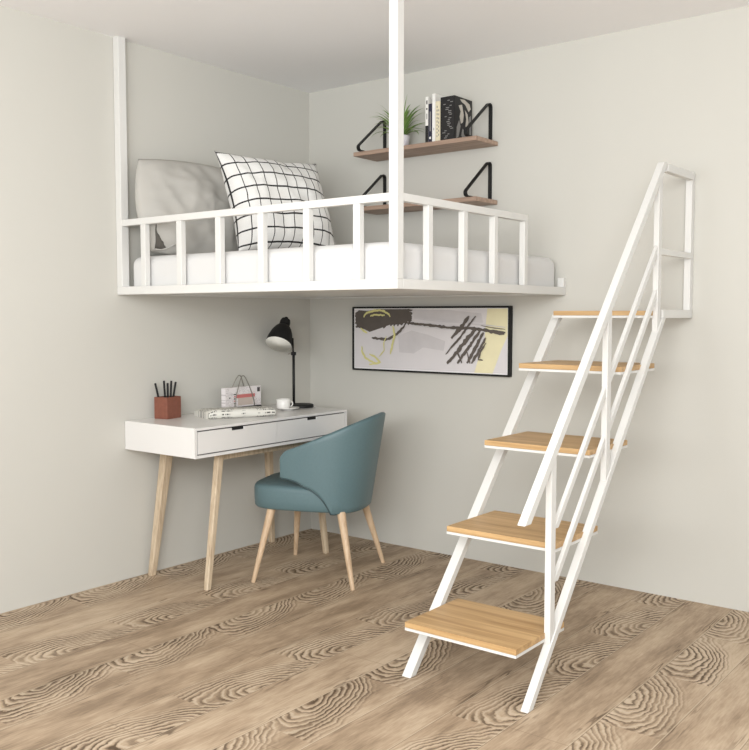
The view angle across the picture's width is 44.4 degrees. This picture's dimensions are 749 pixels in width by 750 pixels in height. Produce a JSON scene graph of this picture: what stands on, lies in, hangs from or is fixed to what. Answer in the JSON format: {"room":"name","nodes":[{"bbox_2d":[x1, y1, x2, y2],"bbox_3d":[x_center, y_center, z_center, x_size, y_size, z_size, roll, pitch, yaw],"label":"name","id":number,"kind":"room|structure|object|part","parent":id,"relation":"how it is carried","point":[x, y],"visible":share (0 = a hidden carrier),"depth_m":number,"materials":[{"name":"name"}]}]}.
{"room":"studio apartment","nodes":[
{"label":"studio apartment","id":0,"kind":"room"},
{"bbox_2d":[0,5,310,613],"bbox_3d":[-2.032,-0.234,3.500,0.120,2.610,5.200,3,5,38],"label":"wall","id":1,"kind":"structure","parent":0,"point":[80,359],"depth_m":4.34,"materials":[{"name":"paint"}]},
{"bbox_2d":[0,529,748,749],"bbox_3d":[0.057,1.219,2.042,5.320,0.100,5.320,3,5,38],"label":"floor","id":2,"kind":"structure","parent":0,"point":[291,658],"depth_m":3.39,"materials":[{"name":"brown wood"}]},
{"bbox_2d":[125,404,346,590],"bbox_3d":[-0.684,0.597,4.768,0.512,0.785,1.083,3,5,38],"label":"desk","id":3,"kind":"object","parent":2,"relation":"on","point":[190,436],"visible":0.91,"depth_m":4.47,"materials":[{"name":"white paint"}]},
{"bbox_3d":[-1.065,0.680,4.582,0.135,0.644,0.059,-3,5,-34],"label":"leg","id":4,"kind":"part","parent":3,"relation":"part of","materials":[{"name":"brown wood"}]},
{"bbox_2d":[154,395,180,418],"bbox_3d":[-1.036,0.162,4.593,0.086,0.108,0.106,2,4,29],"label":"pen holder","id":5,"kind":"object","parent":3,"relation":"on","point":[166,407],"visible":0.91,"depth_m":4.55,"materials":[{"name":"brown leather"}]},
{"bbox_2d":[154,383,158,396],"bbox_3d":[-1.076,0.125,4.577,0.045,0.171,0.010,-2,4,-30],"label":"pencil","id":6,"kind":"object","parent":5,"relation":"in","point":[155,384],"visible":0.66,"depth_m":4.57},
{"bbox_2d":[163,381,165,396],"bbox_3d":[-1.046,0.119,4.582,0.011,0.182,0.019,3,5,38],"label":"pencil","id":7,"kind":"object","parent":5,"relation":"in","point":[164,388],"visible":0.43,"depth_m":4.57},
{"bbox_2d":[170,381,171,396],"bbox_3d":[-1.022,0.118,4.601,0.011,0.180,0.020,3,5,38],"label":"pencil","id":8,"kind":"object","parent":5,"relation":"in","point":[170,381],"visible":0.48,"depth_m":4.60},
{"bbox_2d":[172,382,176,396],"bbox_3d":[-1.015,0.121,4.625,0.010,0.173,0.045,3,5,36],"label":"pencil","id":9,"kind":"object","parent":5,"relation":"in","point":[174,389],"visible":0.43,"depth_m":4.63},
{"bbox_3d":[-0.768,0.694,4.370,0.039,0.644,0.142,2,4,28],"label":"leg","id":10,"kind":"part","parent":3,"relation":"part of","materials":[{"name":"brown wood"}]},
{"bbox_2d":[194,406,274,418],"bbox_3d":[-0.707,0.186,4.691,0.380,0.046,0.212,-2,4,-26],"label":"newspaper","id":11,"kind":"object","parent":3,"relation":"on","point":[251,411],"visible":1,"depth_m":4.61,"materials":[{"name":"white paper"}]},
{"bbox_3d":[-0.651,0.299,4.385,0.011,0.103,0.516,3,5,38],"label":"drawer","id":12,"kind":"part","parent":3,"relation":"part of","materials":[{"name":"white paint"}]},
{"bbox_2d":[232,375,260,406],"bbox_3d":[-0.726,0.096,4.966,0.070,0.190,0.250,3,5,38],"label":"stand","id":13,"kind":"object","parent":3,"relation":"on","point":[238,375],"visible":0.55,"depth_m":4.96,"materials":[{"name":"grey metal"}]},
{"bbox_2d":[221,385,260,406],"bbox_3d":[-0.720,0.116,4.964,0.034,0.106,0.262,3,5,38],"label":"magazine","id":14,"kind":"object","parent":13,"relation":"in","point":[244,395],"visible":0.98,"depth_m":4.94,"materials":[{"name":"white paper"}]},
{"bbox_3d":[-0.590,0.640,5.195,0.049,0.644,0.115,1,4,12],"label":"leg","id":15,"kind":"part","parent":3,"relation":"part of","materials":[{"name":"brown wood"}]},
{"bbox_3d":[-0.490,0.285,4.596,0.020,0.140,1.083,3,5,38],"label":"frame","id":16,"kind":"part","parent":3,"relation":"part of","materials":[{"name":"white paint"}]},
{"bbox_2d":[276,406,298,410],"bbox_3d":[-0.469,0.183,4.976,0.125,0.016,0.125,3,5,38],"label":"saucer","id":17,"kind":"object","parent":3,"relation":"on","point":[291,407],"visible":0.85,"depth_m":4.94,"materials":[{"name":"white ceramic"}]},
{"bbox_2d":[276,398,292,409],"bbox_3d":[-0.491,0.157,4.967,0.076,0.055,0.082,3,5,38],"label":"cup","id":18,"kind":"object","parent":17,"relation":"on","point":[281,402],"visible":0.94,"depth_m":4.93,"materials":[{"name":"white ceramic"}]},
{"bbox_2d":[265,317,313,407],"bbox_3d":[-0.474,-0.073,5.138,0.265,0.505,0.188,3,5,38],"label":"desk lamp","id":19,"kind":"object","parent":3,"relation":"on","point":[279,338],"visible":0.98,"depth_m":5.12,"materials":[{"name":"black metal"}]},
{"bbox_3d":[-0.523,-0.229,5.159,0.150,0.198,0.177,3,5,38],"label":"lamp shade","id":20,"kind":"part","parent":19,"relation":"part of","materials":[{"name":"black metal"}]},
{"bbox_3d":[-0.329,0.272,4.798,0.011,0.103,0.531,3,5,38],"label":"drawer","id":21,"kind":"part","parent":3,"relation":"part of","materials":[{"name":"white paint"}]},
{"bbox_3d":[-0.299,0.655,4.973,0.108,0.644,0.041,-3,5,-38],"label":"leg","id":22,"kind":"part","parent":3,"relation":"part of","materials":[{"name":"brown wood"}]},
{"bbox_2d":[251,412,385,590],"bbox_3d":[-0.264,0.592,4.631,0.634,0.821,0.563,1,4,16],"label":"dining chair","id":23,"kind":"object","parent":2,"relation":"on","point":[334,473],"visible":1,"depth_m":4.39,"materials":[{"name":"teal fabric"}]},
{"bbox_3d":[-0.545,0.831,4.487,0.128,0.361,0.042,-2,4,-24],"label":"leg","id":24,"kind":"part","parent":23,"relation":"part of","materials":[{"name":"brown wood"}]},
{"bbox_3d":[-0.411,0.802,4.924,0.042,0.361,0.128,-1,4,-9],"label":"leg","id":25,"kind":"part","parent":23,"relation":"part of","materials":[{"name":"brown wood"}]},
{"bbox_3d":[-0.318,0.579,4.641,0.522,0.131,0.492,1,4,15],"label":"seat","id":26,"kind":"part","parent":23,"relation":"part of","materials":[{"name":"teal fabric"}]},
{"bbox_3d":[-0.175,0.419,4.592,0.448,0.472,0.534,1,4,15],"label":"backrest","id":27,"kind":"part","parent":23,"relation":"part of","materials":[{"name":"teal fabric"}]},
{"bbox_3d":[-0.138,0.838,4.373,0.042,0.362,0.140,-2,4,-26],"label":"leg","id":28,"kind":"part","parent":23,"relation":"part of","materials":[{"name":"brown wood"}]},
{"bbox_3d":[-0.012,0.811,4.793,0.141,0.362,0.042,-1,4,-9],"label":"leg","id":29,"kind":"part","parent":23,"relation":"part of","materials":[{"name":"brown wood"}]},
{"bbox_2d":[402,162,694,712],"bbox_3d":[0.750,0.098,3.668,0.511,1.925,1.551,3,5,38],"label":"staircase","id":30,"kind":"structure","parent":2,"relation":"on","point":[497,630],"depth_m":3.40,"materials":[{"name":"white metal"}]},
{"bbox_3d":[0.388,0.896,3.237,0.444,0.010,0.344,3,5,38],"label":"tread frame","id":31,"kind":"part","parent":30,"relation":"part of","materials":[{"name":"white metal"}]},
{"bbox_3d":[0.552,0.589,3.428,0.444,0.010,0.350,3,5,38],"label":"tread frame","id":32,"kind":"part","parent":30,"relation":"part of","materials":[{"name":"white metal"}]},
{"bbox_3d":[0.596,0.588,3.110,0.023,0.660,0.034,3,5,38],"label":"post","id":33,"kind":"part","parent":30,"relation":"part of","materials":[{"name":"white metal"}]},
{"bbox_3d":[0.716,0.281,3.619,0.444,0.010,0.350,3,5,38],"label":"tread frame","id":34,"kind":"part","parent":30,"relation":"part of","materials":[{"name":"white metal"}]},
{"bbox_3d":[0.882,-0.024,3.813,0.444,0.010,0.350,3,5,38],"label":"tread frame","id":35,"kind":"part","parent":30,"relation":"part of","materials":[{"name":"white metal"}]},
{"bbox_3d":[0.835,-0.195,3.365,0.029,1.300,1.188,3,5,38],"label":"handrail","id":36,"kind":"part","parent":30,"relation":"part of","materials":[{"name":"white metal"}]},
{"bbox_3d":[1.063,-0.257,4.031,0.444,0.010,0.330,3,5,38],"label":"tread frame","id":37,"kind":"part","parent":30,"relation":"part of","materials":[{"name":"white metal"}]},
{"bbox_3d":[0.865,0.072,3.422,0.023,0.654,0.034,3,5,38],"label":"post","id":38,"kind":"part","parent":30,"relation":"part of","materials":[{"name":"white metal"}]},
{"bbox_3d":[0.889,0.177,3.460,0.015,1.016,0.924,3,5,38],"label":"rail","id":39,"kind":"part","parent":30,"relation":"part of","materials":[{"name":"white metal"}]},
{"bbox_3d":[0.889,-0.005,3.448,0.015,1.011,0.924,3,5,38],"label":"rail","id":40,"kind":"part","parent":30,"relation":"part of","materials":[{"name":"white metal"}]},
{"bbox_3d":[1.163,-0.498,3.768,0.023,0.642,0.034,3,5,38],"label":"post","id":41,"kind":"part","parent":30,"relation":"part of","materials":[{"name":"white metal"}]},
{"bbox_3d":[1.399,-0.574,4.079,0.029,0.638,0.036,3,5,38],"label":"wall post","id":42,"kind":"part","parent":30,"relation":"part of","materials":[{"name":"white metal"}]},
{"bbox_2d":[0,0,748,92],"bbox_3d":[0.057,-1.485,1.865,5.320,0.100,5.320,3,5,38],"label":"ceiling","id":43,"kind":"structure","parent":0,"point":[309,46],"depth_m":4.19,"materials":[{"name":"paint"}]},
{"bbox_2d":[113,0,565,298],"bbox_3d":[-0.151,-0.993,4.405,1.675,1.213,1.385,3,5,38],"label":"bed","id":44,"kind":"object","parent":43,"relation":"hanging from","point":[395,286],"visible":1,"depth_m":3.82,"materials":[{"name":"white metal"}]},
{"bbox_3d":[-1.208,-1.010,4.375,0.040,1.175,0.042,3,5,38],"label":"post","id":45,"kind":"part","parent":44,"relation":"part of","materials":[{"name":"white metal"}]},
{"bbox_3d":[-0.786,-0.441,4.960,0.037,0.038,1.347,3,5,38],"label":"frame rail","id":46,"kind":"part","parent":44,"relation":"part of","materials":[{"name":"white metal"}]},
{"bbox_3d":[-0.567,-0.692,3.889,1.594,0.030,0.028,3,5,38],"label":"guard rail","id":47,"kind":"part","parent":44,"relation":"part of","materials":[{"name":"white metal"}]},
{"bbox_3d":[-0.565,-0.372,3.913,1.675,0.038,0.038,3,5,38],"label":"frame rail","id":48,"kind":"part","parent":44,"relation":"part of","materials":[{"name":"white metal"}]},
{"bbox_2d":[134,242,553,286],"bbox_3d":[-0.141,-0.492,4.450,1.590,0.160,1.331,3,5,38],"label":"mattress","id":49,"kind":"object","parent":44,"relation":"on","point":[331,262],"visible":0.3,"depth_m":3.85,"materials":[{"name":"fabric"}]},
{"bbox_2d":[135,159,237,254],"bbox_3d":[-0.873,-0.823,4.610,0.229,0.486,0.783,3,5,42],"label":"pillow","id":50,"kind":"object","parent":49,"relation":"on","point":[162,187],"visible":0.56,"depth_m":4.43,"materials":[{"name":"grey fabric"}]},
{"bbox_2d":[215,151,335,250],"bbox_3d":[-0.480,-0.851,4.605,0.620,0.508,0.312,-3,5,-42],"label":"pillow","id":51,"kind":"object","parent":49,"relation":"on","point":[248,181],"visible":0.79,"depth_m":4.47,"materials":[{"name":"fabric"}]},
{"bbox_3d":[0.080,-0.945,3.373,0.040,1.175,0.040,3,5,38],"label":"post","id":52,"kind":"part","parent":44,"relation":"part of","materials":[{"name":"white metal"}]},
{"bbox_3d":[0.262,-0.442,4.974,1.600,0.038,0.037,3,5,38],"label":"frame rail","id":53,"kind":"part","parent":44,"relation":"part of","materials":[{"name":"white metal"}]},
{"bbox_3d":[0.390,-0.685,3.782,0.028,0.030,0.958,3,5,38],"label":"guard rail","id":54,"kind":"part","parent":44,"relation":"part of","materials":[{"name":"white metal"}]},
{"bbox_3d":[0.506,-0.375,3.957,0.038,0.038,1.347,3,5,38],"label":"frame rail","id":55,"kind":"part","parent":44,"relation":"part of","materials":[{"name":"white metal"}]},
{"bbox_2d":[309,6,748,611],"bbox_3d":[1.654,-0.267,4.001,5.320,2.610,0.120,3,5,38],"label":"wall","id":56,"kind":"structure","parent":0,"point":[582,128],"depth_m":4.41,"materials":[{"name":"paint"}]},
{"bbox_2d":[353,103,497,161],"bbox_3d":[0.249,-1.281,4.800,0.778,0.217,0.240,3,5,38],"label":"wall shelf","id":57,"kind":"object","parent":56,"relation":"attached to","point":[469,142],"visible":0.97,"depth_m":4.71,"materials":[{"name":"brown wood"}]},
{"bbox_2d":[369,97,423,144],"bbox_3d":[0.122,-1.342,4.850,0.362,0.286,0.303,3,5,38],"label":"potted plant","id":58,"kind":"object","parent":57,"relation":"on","point":[407,130],"visible":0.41,"depth_m":4.85,"materials":[{"name":"green plant"}]},
{"bbox_3d":[0.135,-1.237,4.891,0.110,0.072,0.110,3,5,38],"label":"pot","id":59,"kind":"part","parent":58,"relation":"part of","materials":[{"name":"white ceramic"}]},
{"bbox_2d":[425,97,431,141],"bbox_3d":[0.308,-1.310,4.754,0.018,0.236,0.130,3,5,38],"label":"book","id":60,"kind":"object","parent":57,"relation":"on","point":[428,100],"visible":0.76,"depth_m":4.70,"materials":[{"name":"white paper"}]},
{"bbox_2d":[428,104,431,141],"bbox_3d":[0.325,-1.290,4.742,0.022,0.198,0.130,3,5,38],"label":"book","id":61,"kind":"object","parent":57,"relation":"on","point":[429,105],"visible":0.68,"depth_m":4.69,"materials":[{"name":"black paper"}]},
{"bbox_2d":[435,101,440,140],"bbox_3d":[0.362,-1.292,4.713,0.029,0.204,0.130,3,5,38],"label":"book","id":62,"kind":"object","parent":57,"relation":"on","point":[438,103],"visible":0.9,"depth_m":4.66,"materials":[{"name":"beige paper"}]},
{"bbox_2d":[432,93,444,140],"bbox_3d":[0.345,-1.314,4.731,0.020,0.246,0.140,3,5,38],"label":"book","id":63,"kind":"object","parent":57,"relation":"on","point":[435,97],"visible":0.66,"depth_m":4.68,"materials":[{"name":"white paper"}]},
{"bbox_2d":[440,95,471,139],"bbox_3d":[0.419,-1.298,4.690,0.085,0.220,0.165,3,5,38],"label":"book","id":64,"kind":"object","parent":57,"relation":"on","point":[456,111],"visible":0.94,"depth_m":4.63,"materials":[{"name":"black paper"}]},
{"bbox_2d":[363,162,496,214],"bbox_3d":[0.249,-0.987,4.819,0.778,0.217,0.240,3,5,38],"label":"wall shelf","id":65,"kind":"object","parent":56,"relation":"attached to","point":[471,200],"visible":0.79,"depth_m":4.70,"materials":[{"name":"brown wood"}]},
{"bbox_2d":[352,306,512,376],"bbox_3d":[0.287,-0.191,4.974,1.030,0.362,0.032,3,5,38],"label":"picture","id":66,"kind":"object","parent":56,"relation":"attached to","point":[456,340],"visible":1,"depth_m":4.93,"materials":[{"name":"paper"}]}
]}

